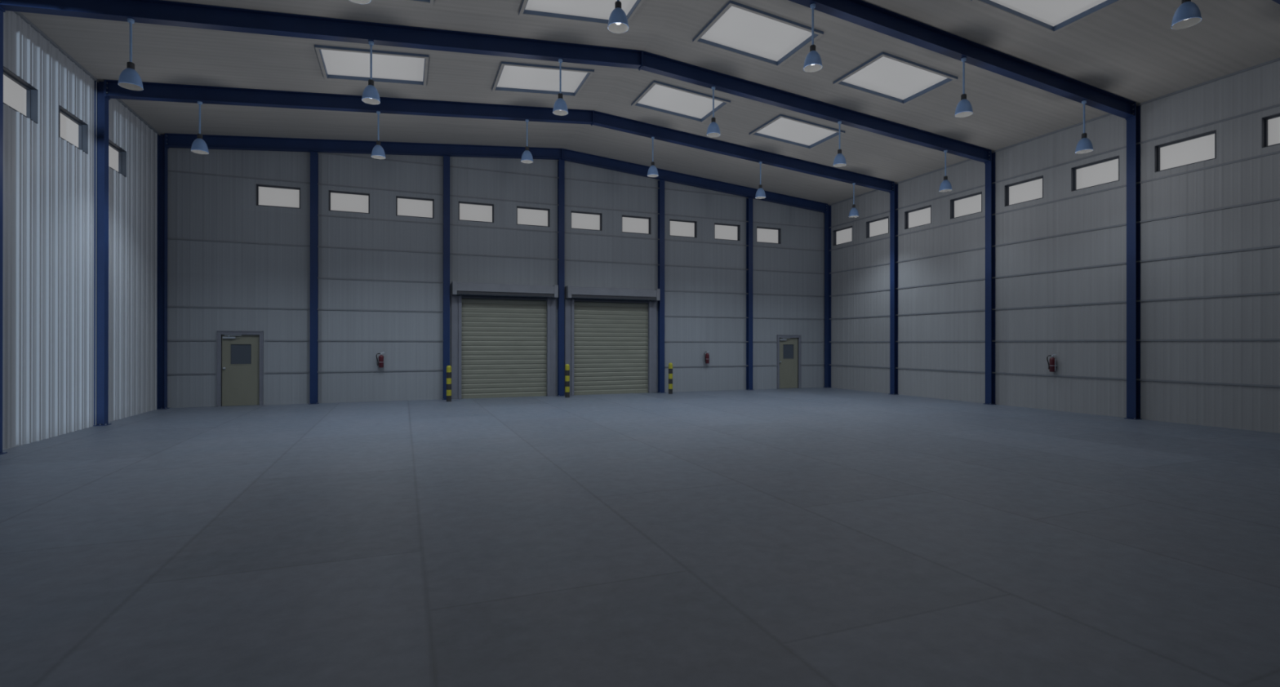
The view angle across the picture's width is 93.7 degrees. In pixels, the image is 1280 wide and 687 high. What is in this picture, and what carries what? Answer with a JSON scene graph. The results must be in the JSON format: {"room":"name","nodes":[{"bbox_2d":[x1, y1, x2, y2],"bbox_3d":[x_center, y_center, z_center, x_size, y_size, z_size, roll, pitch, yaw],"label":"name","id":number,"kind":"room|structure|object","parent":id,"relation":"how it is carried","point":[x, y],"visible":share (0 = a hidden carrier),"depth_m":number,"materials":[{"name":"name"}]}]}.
{"room":"empty warehouse","nodes":[
{"label":"empty warehouse","id":0,"kind":"room"},
{"bbox_2d":[2,10,157,450],"bbox_3d":[-9.036,-2.148,4.574,0.280,8.080,28.000,0,0,-22],"label":"wall","id":1,"kind":"structure","parent":0,"point":[48,279],"depth_m":12.73,"materials":[{"name":"grey metal"}]},
{"bbox_2d":[3,66,37,124],"bbox_3d":[-11.565,-4.602,11.071,0.172,0.660,1.200,0,0,-22],"label":"window","id":2,"kind":"structure","parent":1,"relation":"in","point":[19,95],"depth_m":11.34,"materials":[{"name":"glass"}]},
{"bbox_2d":[58,105,88,154],"bbox_3d":[-12.301,-4.601,12.931,0.172,0.660,1.200,0,0,-22],"label":"window","id":3,"kind":"structure","parent":1,"relation":"in","point":[73,130],"depth_m":13.17,"materials":[{"name":"glass"}]},
{"bbox_2d":[13,11,160,135],"bbox_3d":[-8.918,-6.096,4.624,0.070,0.065,28.000,0,0,-22],"label":"trim","id":4,"kind":"structure","parent":1,"relation":"attached to","point":[22,16],"depth_m":12.80,"materials":[{"name":"paint"}]},
{"bbox_2d":[108,139,126,177],"bbox_3d":[-13.048,-4.599,14.818,0.172,0.660,1.200,0,0,-22],"label":"window","id":5,"kind":"structure","parent":1,"relation":"in","point":[117,155],"depth_m":15.20,"materials":[{"name":"glass"}]},
{"bbox_2d":[167,147,824,408],"bbox_3d":[-2.968,-2.134,22.153,24.000,10.099,0.272,0,0,-22],"label":"wall","id":6,"kind":"structure","parent":0,"point":[235,264],"depth_m":20.26,"materials":[{"name":"metal"}]},
{"bbox_2d":[216,330,263,406],"bbox_3d":[-12.231,0.761,18.376,1.200,2.290,0.175,0,0,-22],"label":"door","id":7,"kind":"structure","parent":6,"relation":"in","point":[240,354],"depth_m":18.37,"materials":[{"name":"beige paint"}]},
{"bbox_2d":[256,184,300,208],"bbox_3d":[-11.320,-4.593,18.808,1.200,0.660,0.172,0,0,-22],"label":"window","id":8,"kind":"structure","parent":6,"relation":"in","point":[266,195],"depth_m":18.84,"materials":[{"name":"glass"}]},
{"bbox_2d":[328,190,369,213],"bbox_3d":[-9.461,-4.591,19.543,1.200,0.660,0.172,0,0,-22],"label":"window","id":9,"kind":"structure","parent":6,"relation":"in","point":[339,201],"depth_m":19.59,"materials":[{"name":"glass"}]},
{"bbox_2d":[376,351,384,368],"bbox_3d":[-8.537,0.533,19.715,0.257,0.513,0.173,0,0,-22],"label":"fire extinguisher","id":10,"kind":"object","parent":6,"relation":"attached to","point":[380,363],"visible":1,"depth_m":19.66,"materials":[{"name":"red metal"}]},
{"bbox_2d":[395,195,434,218],"bbox_3d":[-7.601,-4.589,20.279,1.200,0.660,0.172,0,0,-22],"label":"window","id":11,"kind":"structure","parent":6,"relation":"in","point":[408,206],"depth_m":20.32,"materials":[{"name":"glass"}]},
{"bbox_2d":[458,201,493,222],"bbox_3d":[-5.741,-4.587,21.015,1.200,0.660,0.172,0,0,-22],"label":"window","id":12,"kind":"structure","parent":6,"relation":"in","point":[468,211],"depth_m":21.07,"materials":[{"name":"glass"}]},
{"bbox_2d":[451,281,558,399],"bbox_3d":[-4.732,-0.096,21.169,3.680,4.020,0.500,0,0,-22],"label":"door","id":13,"kind":"structure","parent":6,"relation":"in","point":[504,336],"depth_m":21.26,"materials":[{"name":"metal"}]},
{"bbox_2d":[461,298,546,396],"bbox_3d":[-4.808,0.145,21.362,3.000,3.538,0.033,0,0,-22],"label":"curtain","id":14,"kind":"object","parent":13,"relation":"hanging from","point":[504,342],"depth_m":21.33,"materials":[{"name":"grey metal"}]},
{"bbox_2d":[451,281,558,297],"bbox_3d":[-4.712,-1.884,21.124,3.640,0.445,0.398,0,0,-22],"label":"hood","id":15,"kind":"object","parent":13,"relation":"attached to","point":[467,290],"depth_m":20.94,"materials":[{"name":"metal"}]},
{"bbox_2d":[516,206,550,226],"bbox_3d":[-3.881,-4.585,21.751,1.200,0.660,0.172,0,0,-22],"label":"window","id":16,"kind":"structure","parent":6,"relation":"in","point":[531,216],"depth_m":21.81,"materials":[{"name":"glass"}]},
{"bbox_2d":[571,210,602,231],"bbox_3d":[-2.022,-4.583,22.486,1.200,0.660,0.172,0,0,-22],"label":"window","id":17,"kind":"structure","parent":6,"relation":"in","point":[580,220],"depth_m":22.55,"materials":[{"name":"glass"}]},
{"bbox_2d":[564,285,660,395],"bbox_3d":[-1.012,-0.092,22.641,3.680,4.020,0.500,0,0,-22],"label":"door","id":18,"kind":"structure","parent":6,"relation":"in","point":[611,334],"depth_m":22.77,"materials":[{"name":"metal"}]},
{"bbox_2d":[573,301,648,393],"bbox_3d":[-1.089,0.149,22.834,3.000,3.538,0.033,0,0,-22],"label":"curtain","id":19,"kind":"object","parent":18,"relation":"hanging from","point":[611,340],"depth_m":22.81,"materials":[{"name":"grey metal"}]},
{"bbox_2d":[564,285,660,301],"bbox_3d":[-0.992,-1.880,22.595,3.640,0.445,0.398,0,0,-22],"label":"hood","id":20,"kind":"object","parent":18,"relation":"attached to","point":[578,293],"depth_m":22.40,"materials":[{"name":"metal"}]},
{"bbox_2d":[622,215,650,234],"bbox_3d":[-0.162,-4.581,23.222,1.200,0.660,0.172,0,0,-22],"label":"window","id":21,"kind":"structure","parent":6,"relation":"in","point":[632,224],"depth_m":23.29,"materials":[{"name":"glass"}]},
{"bbox_2d":[669,219,697,238],"bbox_3d":[1.698,-4.579,23.958,1.200,0.660,0.172,0,0,-22],"label":"window","id":22,"kind":"structure","parent":6,"relation":"in","point":[677,228],"depth_m":24.04,"materials":[{"name":"glass"}]},
{"bbox_2d":[703,351,709,363],"bbox_3d":[2.682,0.545,24.154,0.257,0.513,0.173,0,0,-22],"label":"fire extinguisher","id":23,"kind":"object","parent":6,"relation":"attached to","point":[707,355],"visible":1,"depth_m":24.09,"materials":[{"name":"red metal"}]},
{"bbox_2d":[714,222,740,240],"bbox_3d":[3.558,-4.577,24.694,1.200,0.660,0.172,0,0,-22],"label":"window","id":24,"kind":"structure","parent":6,"relation":"in","point":[722,231],"depth_m":24.77,"materials":[{"name":"glass"}]},
{"bbox_2d":[756,226,781,244],"bbox_3d":[5.417,-4.575,25.429,1.200,0.660,0.172,0,0,-22],"label":"window","id":25,"kind":"structure","parent":6,"relation":"in","point":[765,235],"depth_m":25.51,"materials":[{"name":"glass"}]},
{"bbox_2d":[777,334,800,389],"bbox_3d":[6.367,0.781,25.734,1.200,2.290,0.175,0,0,-22],"label":"door","id":26,"kind":"structure","parent":6,"relation":"in","point":[788,347],"depth_m":25.75,"materials":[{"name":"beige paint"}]},
{"bbox_2d":[0,387,1279,686],"bbox_3d":[2.222,2.004,9.024,24.600,0.200,28.600,0,0,-22],"label":"floor","id":27,"kind":"structure","parent":0,"point":[804,537],"depth_m":5.66,"materials":[{"name":"concrete"}]},
{"bbox_2d":[0,9,7,454],"bbox_3d":[-11.030,-2.100,10.237,0.240,7.995,0.270,0,0,-22],"label":"steel column","id":28,"kind":"structure","parent":27,"relation":"on","point":[1,11],"depth_m":10.32,"materials":[{"name":"metal"}]},
{"bbox_2d":[0,0,642,70],"bbox_3d":[-5.471,-6.408,12.441,11.807,1.371,0.220,0,0,-22],"label":"roof beam","id":29,"kind":"structure","parent":28,"relation":"attached to","point":[161,12],"depth_m":12.04,"materials":[{"name":"blue metal"}]},
{"bbox_2d":[118,17,143,90],"bbox_3d":[-9.280,-5.293,10.933,0.354,1.226,0.354,0,0,-22],"label":"pendant lamp","id":30,"kind":"object","parent":29,"relation":"hanging from","point":[129,78],"visible":1,"depth_m":10.90,"materials":[{"name":"blue metal"}]},
{"bbox_2d":[126,62,134,69],"bbox_3d":[-9.280,-5.054,10.932,0.106,0.135,0.106,0,0,-22],"label":"socket","id":31,"kind":"object","parent":30,"relation":"attached to","point":[130,65],"depth_m":10.89,"materials":[{"name":"black plastic"}]},
{"bbox_2d":[361,40,380,104],"bbox_3d":[-5.560,-5.623,12.405,0.354,1.226,0.354,0,0,-22],"label":"pendant lamp","id":32,"kind":"object","parent":29,"relation":"hanging from","point":[371,95],"visible":1,"depth_m":12.37,"materials":[{"name":"blue metal"}]},
{"bbox_2d":[368,79,373,85],"bbox_3d":[-5.560,-5.383,12.404,0.106,0.135,0.106,0,0,-22],"label":"socket","id":33,"kind":"object","parent":32,"relation":"attached to","point":[371,82],"depth_m":12.36,"materials":[{"name":"black plastic"}]},
{"bbox_2d":[552,58,568,115],"bbox_3d":[-1.840,-5.952,13.877,0.354,1.226,0.354,0,0,-22],"label":"pendant lamp","id":34,"kind":"object","parent":29,"relation":"hanging from","point":[560,108],"visible":1,"depth_m":13.83,"materials":[{"name":"blue metal"}]},
{"bbox_2d":[93,80,111,426],"bbox_3d":[-12.501,-2.097,13.957,0.240,7.995,0.270,0,0,-22],"label":"steel column","id":35,"kind":"structure","parent":27,"relation":"on","point":[102,239],"depth_m":13.93,"materials":[{"name":"blue metal"}]},
{"bbox_2d":[104,80,593,125],"bbox_3d":[-6.942,-6.405,16.160,11.807,1.371,0.220,0,0,-22],"label":"roof beam","id":36,"kind":"structure","parent":35,"relation":"attached to","point":[152,91],"depth_m":15.69,"materials":[{"name":"blue metal"}]},
{"bbox_2d":[191,101,208,154],"bbox_3d":[-10.751,-5.290,14.652,0.354,1.226,0.354,0,0,-22],"label":"pendant lamp","id":37,"kind":"object","parent":36,"relation":"hanging from","point":[199,146],"visible":1,"depth_m":14.61,"materials":[{"name":"blue metal"}]},
{"bbox_2d":[196,133,202,138],"bbox_3d":[-10.751,-5.051,14.652,0.106,0.135,0.106,0,0,-22],"label":"socket","id":38,"kind":"object","parent":37,"relation":"attached to","point":[198,135],"depth_m":14.62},
{"bbox_2d":[371,111,385,159],"bbox_3d":[-7.031,-5.619,16.124,0.354,1.226,0.354,0,0,-22],"label":"pendant lamp","id":39,"kind":"object","parent":36,"relation":"hanging from","point":[378,153],"visible":1,"depth_m":16.08,"materials":[{"name":"blue metal"}]},
{"bbox_2d":[520,119,533,163],"bbox_3d":[-3.312,-5.949,17.596,0.354,1.226,0.354,0,0,-22],"label":"pendant lamp","id":40,"kind":"object","parent":36,"relation":"hanging from","point":[526,157],"visible":1,"depth_m":17.55,"materials":[{"name":"blue metal"}]},
{"bbox_2d":[156,133,168,409],"bbox_3d":[-13.899,-2.094,17.490,0.240,7.995,0.270,0,0,-22],"label":"steel column","id":41,"kind":"structure","parent":27,"relation":"on","point":[162,217],"depth_m":17.46,"materials":[{"name":"blue metal"}]},
{"bbox_2d":[164,133,562,159],"bbox_3d":[-8.340,-6.402,19.694,11.807,1.371,0.220,0,0,-22],"label":"roof beam","id":42,"kind":"structure","parent":41,"relation":"attached to","point":[171,140],"depth_m":19.30,"materials":[{"name":"blue metal"}]},
{"bbox_2d":[309,151,319,404],"bbox_3d":[-10.321,-2.074,18.992,0.270,7.963,0.240,0,0,-22],"label":"steel column","id":43,"kind":"structure","parent":27,"relation":"on","point":[313,155],"depth_m":18.93,"materials":[{"name":"blue metal"}]},
{"bbox_2d":[441,155,449,399],"bbox_3d":[-6.601,-2.237,20.464,0.270,8.297,0.240,0,0,-22],"label":"steel column","id":44,"kind":"structure","parent":27,"relation":"on","point":[446,158],"depth_m":20.40,"materials":[{"name":"blue metal"}]},
{"bbox_2d":[446,365,451,401],"bbox_3d":[-6.300,1.318,19.773,0.160,1.187,0.160,0,0,-22],"label":"bollard","id":45,"kind":"object","parent":27,"relation":"on","point":[448,367],"visible":1,"depth_m":19.71,"materials":[{"name":"yellow metal"}]},
{"bbox_2d":[557,159,564,396],"bbox_3d":[-2.881,-2.399,21.936,0.270,8.630,0.240,0,0,-22],"label":"steel column","id":46,"kind":"structure","parent":27,"relation":"on","point":[561,163],"depth_m":21.88,"materials":[{"name":"blue metal"}]},
{"bbox_2d":[564,364,569,397],"bbox_3d":[-2.580,1.322,21.299,0.160,1.187,0.160,0,0,-22],"label":"bollard","id":47,"kind":"object","parent":27,"relation":"on","point":[566,366],"visible":1,"depth_m":21.24,"materials":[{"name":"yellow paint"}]},
{"bbox_2d":[657,179,665,393],"bbox_3d":[0.838,-2.228,23.407,0.270,8.297,0.240,0,0,-22],"label":"steel column","id":48,"kind":"structure","parent":27,"relation":"on","point":[661,182],"depth_m":23.35,"materials":[{"name":"blue metal"}]},
{"bbox_2d":[668,363,672,394],"bbox_3d":[1.164,1.326,22.844,0.160,1.187,0.160,0,0,-22],"label":"bollard","id":49,"kind":"object","parent":27,"relation":"on","point":[670,365],"visible":1,"depth_m":22.77,"materials":[{"name":"yellow metal"}]},
{"bbox_2d":[745,197,753,390],"bbox_3d":[4.557,-2.058,24.878,0.270,7.963,0.240,0,0,-22],"label":"steel column","id":50,"kind":"structure","parent":27,"relation":"on","point":[748,201],"depth_m":24.83,"materials":[{"name":"blue metal"}]},
{"bbox_2d":[822,204,831,387],"bbox_3d":[8.195,-2.070,26.231,0.240,7.995,0.270,0,0,-22],"label":"steel column","id":51,"kind":"structure","parent":27,"relation":"on","point":[827,215],"depth_m":26.23,"materials":[{"name":"blue metal"}]},
{"bbox_2d":[562,148,827,213],"bbox_3d":[2.641,-6.390,24.038,11.807,1.371,0.220,0,0,-22],"label":"roof beam","id":52,"kind":"structure","parent":51,"relation":"attached to","point":[568,155],"depth_m":23.75,"materials":[{"name":"blue metal"}]},
{"bbox_2d":[888,182,898,395],"bbox_3d":[9.593,-2.073,22.698,0.240,7.995,0.270,0,0,-22],"label":"steel column","id":53,"kind":"structure","parent":27,"relation":"on","point":[893,196],"depth_m":22.68,"materials":[{"name":"blue metal"}]},
{"bbox_2d":[591,111,893,193],"bbox_3d":[4.039,-6.393,20.504,11.807,1.371,0.220,0,0,-22],"label":"roof beam","id":54,"kind":"structure","parent":53,"relation":"attached to","point":[600,119],"depth_m":20.15,"materials":[{"name":"blue metal"}]},
{"bbox_2d":[647,137,658,177],"bbox_3d":[0.408,-5.944,19.067,0.354,1.226,0.354,0,0,-22],"label":"pendant lamp","id":55,"kind":"object","parent":54,"relation":"hanging from","point":[652,171],"visible":1,"depth_m":19.00,"materials":[{"name":"blue metal"}]},
{"bbox_2d":[755,161,765,199],"bbox_3d":[4.127,-5.607,20.539,0.354,1.226,0.354,0,0,-22],"label":"pendant lamp","id":56,"kind":"object","parent":54,"relation":"hanging from","point":[760,194],"visible":1,"depth_m":20.48,"materials":[{"name":"blue metal"}]},
{"bbox_2d":[848,182,858,217],"bbox_3d":[7.846,-5.270,22.010,0.354,1.226,0.354,0,0,-22],"label":"pendant lamp","id":57,"kind":"object","parent":54,"relation":"hanging from","point":[854,213],"visible":1,"depth_m":21.97,"materials":[{"name":"blue metal"}]},
{"bbox_2d":[983,150,996,404],"bbox_3d":[11.064,-2.076,18.978,0.240,7.995,0.270,0,0,-22],"label":"steel column","id":58,"kind":"structure","parent":27,"relation":"on","point":[989,167],"depth_m":18.95,"materials":[{"name":"blue metal"}]},
{"bbox_2d":[639,50,991,164],"bbox_3d":[5.510,-6.396,16.785,11.807,1.371,0.220,0,0,-22],"label":"roof beam","id":59,"kind":"structure","parent":58,"relation":"attached to","point":[652,63],"depth_m":16.37,"materials":[{"name":"blue metal"}]},
{"bbox_2d":[706,86,719,137],"bbox_3d":[1.879,-5.948,15.348,0.354,1.226,0.354,0,0,-22],"label":"pendant lamp","id":60,"kind":"object","parent":59,"relation":"hanging from","point":[713,131],"visible":1,"depth_m":15.30,"materials":[{"name":"blue metal"}]},
{"bbox_2d":[711,117,715,122],"bbox_3d":[1.879,-5.709,15.348,0.106,0.135,0.106,0,0,-22],"label":"socket","id":61,"kind":"object","parent":60,"relation":"attached to","point":[713,120],"depth_m":15.30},
{"bbox_2d":[833,120,846,167],"bbox_3d":[5.599,-5.611,16.819,0.354,1.226,0.354,0,0,-22],"label":"pendant lamp","id":62,"kind":"object","parent":59,"relation":"hanging from","point":[839,161],"visible":1,"depth_m":16.77,"materials":[{"name":"blue metal"}]},
{"bbox_2d":[938,150,951,192],"bbox_3d":[9.318,-5.273,18.290,0.354,1.226,0.354,0,0,-22],"label":"pendant lamp","id":63,"kind":"object","parent":59,"relation":"hanging from","point":[945,186],"visible":1,"depth_m":18.25,"materials":[{"name":"blue metal"}]},
{"bbox_2d":[1124,102,1142,419],"bbox_3d":[12.536,-2.080,15.259,0.240,7.995,0.270,0,0,-22],"label":"steel column","id":64,"kind":"structure","parent":27,"relation":"on","point":[1133,125],"depth_m":15.22,"materials":[{"name":"blue metal"}]},
{"bbox_2d":[788,0,1135,120],"bbox_3d":[6.982,-6.400,13.065,11.807,1.371,0.220,0,0,-22],"label":"roof beam","id":65,"kind":"structure","parent":64,"relation":"attached to","point":[860,12],"depth_m":13.14,"materials":[{"name":"blue metal"}]},
{"bbox_2d":[803,3,822,72],"bbox_3d":[3.351,-5.951,11.629,0.354,1.226,0.354,0,0,-22],"label":"pendant lamp","id":66,"kind":"object","parent":65,"relation":"hanging from","point":[813,63],"visible":1,"depth_m":11.60,"materials":[{"name":"blue metal"}]},
{"bbox_2d":[809,44,815,51],"bbox_3d":[3.351,-5.712,11.628,0.106,0.135,0.106,0,0,-22],"label":"socket","id":67,"kind":"object","parent":66,"relation":"attached to","point":[812,48],"depth_m":11.58,"materials":[{"name":"black plastic"}]},
{"bbox_2d":[954,57,973,117],"bbox_3d":[7.070,-5.614,13.100,0.354,1.226,0.354,0,0,-22],"label":"pendant lamp","id":68,"kind":"object","parent":65,"relation":"hanging from","point":[964,108],"visible":1,"depth_m":13.06,"materials":[{"name":"blue metal"}]},
{"bbox_2d":[960,93,966,100],"bbox_3d":[7.070,-5.375,13.099,0.106,0.135,0.106,0,0,-22],"label":"socket","id":69,"kind":"object","parent":68,"relation":"attached to","point":[963,97],"depth_m":13.05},
{"bbox_2d":[1075,100,1093,154],"bbox_3d":[10.790,-5.276,14.571,0.354,1.226,0.354,0,0,-22],"label":"pendant lamp","id":70,"kind":"object","parent":65,"relation":"hanging from","point":[1084,145],"visible":1,"depth_m":14.53,"materials":[{"name":"blue metal"}]},
{"bbox_2d":[1081,133,1086,138],"bbox_3d":[10.789,-5.037,14.570,0.106,0.135,0.106,0,0,-22],"label":"socket","id":71,"kind":"object","parent":70,"relation":"attached to","point":[1083,135],"depth_m":14.53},
{"bbox_3d":[14.007,-2.083,11.539,0.240,7.995,0.270,0,0,-22],"label":"steel column","id":72,"kind":"structure","parent":27,"relation":"on","visible":0},
{"bbox_2d":[1271,0,1279,4],"bbox_3d":[8.453,-6.403,9.346,11.807,1.371,0.220,0,0,-22],"label":"roof beam","id":73,"kind":"structure","parent":72,"relation":"attached to","point":[1275,1],"depth_m":10.50,"materials":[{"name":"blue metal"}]},
{"bbox_2d":[1171,0,1201,29],"bbox_3d":[8.542,-5.617,9.380,0.354,1.226,0.354,0,0,-22],"label":"pendant lamp","id":74,"kind":"object","parent":73,"relation":"hanging from","point":[1188,15],"visible":1,"depth_m":9.33,"materials":[{"name":"blue metal"}]},
{"bbox_2d":[1181,0,1191,4],"bbox_3d":[8.542,-5.378,9.380,0.106,0.135,0.106,0,0,-22],"label":"socket","id":75,"kind":"object","parent":74,"relation":"attached to","point":[1183,2],"depth_m":9.34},
{"bbox_2d":[20,0,1279,204],"bbox_3d":[2.227,-6.676,9.034,24.500,1.201,28.500,0,0,-22],"label":"ceiling","id":76,"kind":"structure","parent":0,"point":[1131,50],"depth_m":14.30,"materials":[{"name":"grey metal"}]},
{"bbox_2d":[315,44,428,86],"bbox_3d":[-6.295,-6.613,14.265,2.340,0.349,1.710,0,0,-22],"label":"skylight","id":77,"kind":"object","parent":76,"relation":"attached to","point":[336,63],"visible":0.96,"depth_m":14.32,"materials":[{"name":"white glass"}]},
{"bbox_2d":[390,0,434,5],"bbox_3d":[-4.823,-6.616,10.546,2.340,0.349,1.710,0,0,-22],"label":"skylight","id":78,"kind":"object","parent":76,"relation":"attached to","point":[419,2],"visible":1,"depth_m":11.62,"materials":[{"name":"white glass"}]},
{"bbox_2d":[491,61,594,97],"bbox_3d":[-2.575,-6.942,15.737,2.340,0.349,1.710,0,0,-22],"label":"skylight","id":79,"kind":"object","parent":76,"relation":"attached to","point":[511,77],"visible":0.95,"depth_m":15.81,"materials":[{"name":"white glass"}]},
{"bbox_2d":[518,0,644,26],"bbox_3d":[-1.104,-6.945,12.018,2.340,0.349,1.710,0,0,-22],"label":"skylight","id":80,"kind":"object","parent":76,"relation":"attached to","point":[597,12],"visible":0.74,"depth_m":12.48,"materials":[{"name":"white glass"}]},
{"bbox_2d":[631,80,730,123],"bbox_3d":[1.144,-6.938,17.209,2.340,0.349,1.710,0,0,-22],"label":"skylight","id":81,"kind":"object","parent":76,"relation":"attached to","point":[660,97],"visible":0.89,"depth_m":17.29,"materials":[{"name":"white glass"}]},
{"bbox_2d":[692,0,823,67],"bbox_3d":[2.616,-6.941,13.489,2.340,0.349,1.710,0,0,-22],"label":"skylight","id":82,"kind":"object","parent":76,"relation":"attached to","point":[739,29],"visible":0.94,"depth_m":13.53,"materials":[{"name":"white glass"}]},
{"bbox_2d":[749,114,844,150],"bbox_3d":[4.864,-6.600,18.680,2.340,0.349,1.710,0,0,-22],"label":"skylight","id":83,"kind":"object","parent":76,"relation":"attached to","point":[784,129],"visible":0.93,"depth_m":18.78,"materials":[{"name":"white glass"}]},
{"bbox_2d":[833,51,958,105],"bbox_3d":[6.335,-6.604,14.960,2.340,0.349,1.710,0,0,-22],"label":"skylight","id":84,"kind":"object","parent":76,"relation":"attached to","point":[885,76],"visible":0.93,"depth_m":15.01,"materials":[{"name":"white glass"}]},
{"bbox_2d":[970,0,1123,34],"bbox_3d":[7.807,-6.607,11.241,2.340,0.349,1.710,0,0,-22],"label":"skylight","id":85,"kind":"object","parent":76,"relation":"attached to","point":[1052,16],"visible":1,"depth_m":11.83,"materials":[{"name":"white glass"}]},
{"bbox_3d":[-3.999,-6.412,8.721,11.807,1.371,0.220,0,0,-22],"label":"roof beam","id":86,"kind":"structure","parent":76,"relation":"attached to","visible":0},
{"bbox_2d":[349,0,370,4],"bbox_3d":[-4.088,-5.626,8.685,0.354,1.226,0.354,0,0,-22],"label":"pendant lamp","id":87,"kind":"object","parent":86,"relation":"hanging from","point":[359,2],"visible":1,"depth_m":8.84,"materials":[{"name":"blue metal"}]},
{"bbox_2d":[608,0,628,33],"bbox_3d":[-0.369,-5.955,10.157,0.354,1.226,0.354,0,0,-22],"label":"pendant lamp","id":88,"kind":"object","parent":86,"relation":"hanging from","point":[618,20],"visible":1,"depth_m":10.09,"materials":[{"name":"blue metal"}]},
{"bbox_2d":[614,0,621,8],"bbox_3d":[-0.369,-5.716,10.157,0.106,0.135,0.106,0,0,-22],"label":"socket","id":89,"kind":"object","parent":88,"relation":"attached to","point":[617,4],"depth_m":10.11,"materials":[{"name":"black plastic"}]},
{"bbox_2d":[829,60,1279,433],"bbox_3d":[13.488,-2.123,13.485,0.275,8.080,28.000,0,0,-22],"label":"wall","id":90,"kind":"structure","parent":0,"point":[1210,260],"depth_m":16.39,"materials":[{"name":"metal"}]},
{"bbox_2d":[832,226,852,245],"bbox_3d":[8.682,-4.573,25.534,0.172,0.660,1.200,0,0,-22],"label":"window","id":91,"kind":"structure","parent":90,"relation":"in","point":[844,235],"depth_m":25.70,"materials":[{"name":"glass"}]},
{"bbox_2d":[866,216,888,238],"bbox_3d":[9.418,-4.574,23.674,0.172,0.660,1.200,0,0,-22],"label":"window","id":92,"kind":"structure","parent":90,"relation":"in","point":[877,227],"depth_m":23.80,"materials":[{"name":"glass"}]},
{"bbox_2d":[904,204,931,229],"bbox_3d":[10.153,-4.576,21.814,0.172,0.660,1.200,0,0,-22],"label":"window","id":93,"kind":"structure","parent":90,"relation":"in","point":[921,216],"depth_m":21.91,"materials":[{"name":"glass"}]},
{"bbox_2d":[950,191,982,219],"bbox_3d":[10.889,-4.578,19.954,0.172,0.660,1.200,0,0,-22],"label":"window","id":94,"kind":"structure","parent":90,"relation":"in","point":[971,204],"depth_m":20.05,"materials":[{"name":"glass"}]},
{"bbox_2d":[1004,175,1043,206],"bbox_3d":[11.621,-4.579,18.104,0.172,0.660,1.200,0,0,-22],"label":"window","id":95,"kind":"structure","parent":90,"relation":"in","point":[1030,189],"depth_m":18.18,"materials":[{"name":"glass"}]},
{"bbox_2d":[1046,354,1057,372],"bbox_3d":[11.800,0.553,17.188,0.173,0.513,0.257,0,0,-22],"label":"fire extinguisher","id":96,"kind":"object","parent":90,"relation":"attached to","point":[1052,366],"visible":1,"depth_m":17.12,"materials":[{"name":"red metal"}]},
{"bbox_2d":[829,57,1279,205],"bbox_3d":[13.376,-6.071,13.444,0.060,0.065,28.000,0,0,-22],"label":"trim","id":97,"kind":"structure","parent":90,"relation":"attached to","point":[1277,59],"depth_m":16.17,"materials":[{"name":"paint"}]},
{"bbox_2d":[1071,155,1119,191],"bbox_3d":[12.357,-4.581,16.244,0.172,0.660,1.200,0,0,-22],"label":"window","id":98,"kind":"structure","parent":90,"relation":"in","point":[1106,171],"depth_m":16.31,"materials":[{"name":"glass"}]},
{"bbox_2d":[1154,129,1215,172],"bbox_3d":[13.093,-4.583,14.384,0.172,0.660,1.200,0,0,-22],"label":"window","id":99,"kind":"structure","parent":90,"relation":"in","point":[1200,148],"depth_m":14.44,"materials":[{"name":"glass"}]},
{"bbox_2d":[1262,113,1279,147],"bbox_3d":[13.829,-4.584,12.525,0.172,0.660,1.200,0,0,-22],"label":"window","id":100,"kind":"structure","parent":90,"relation":"in","point":[1270,124],"depth_m":13.02,"materials":[{"name":"glass"}]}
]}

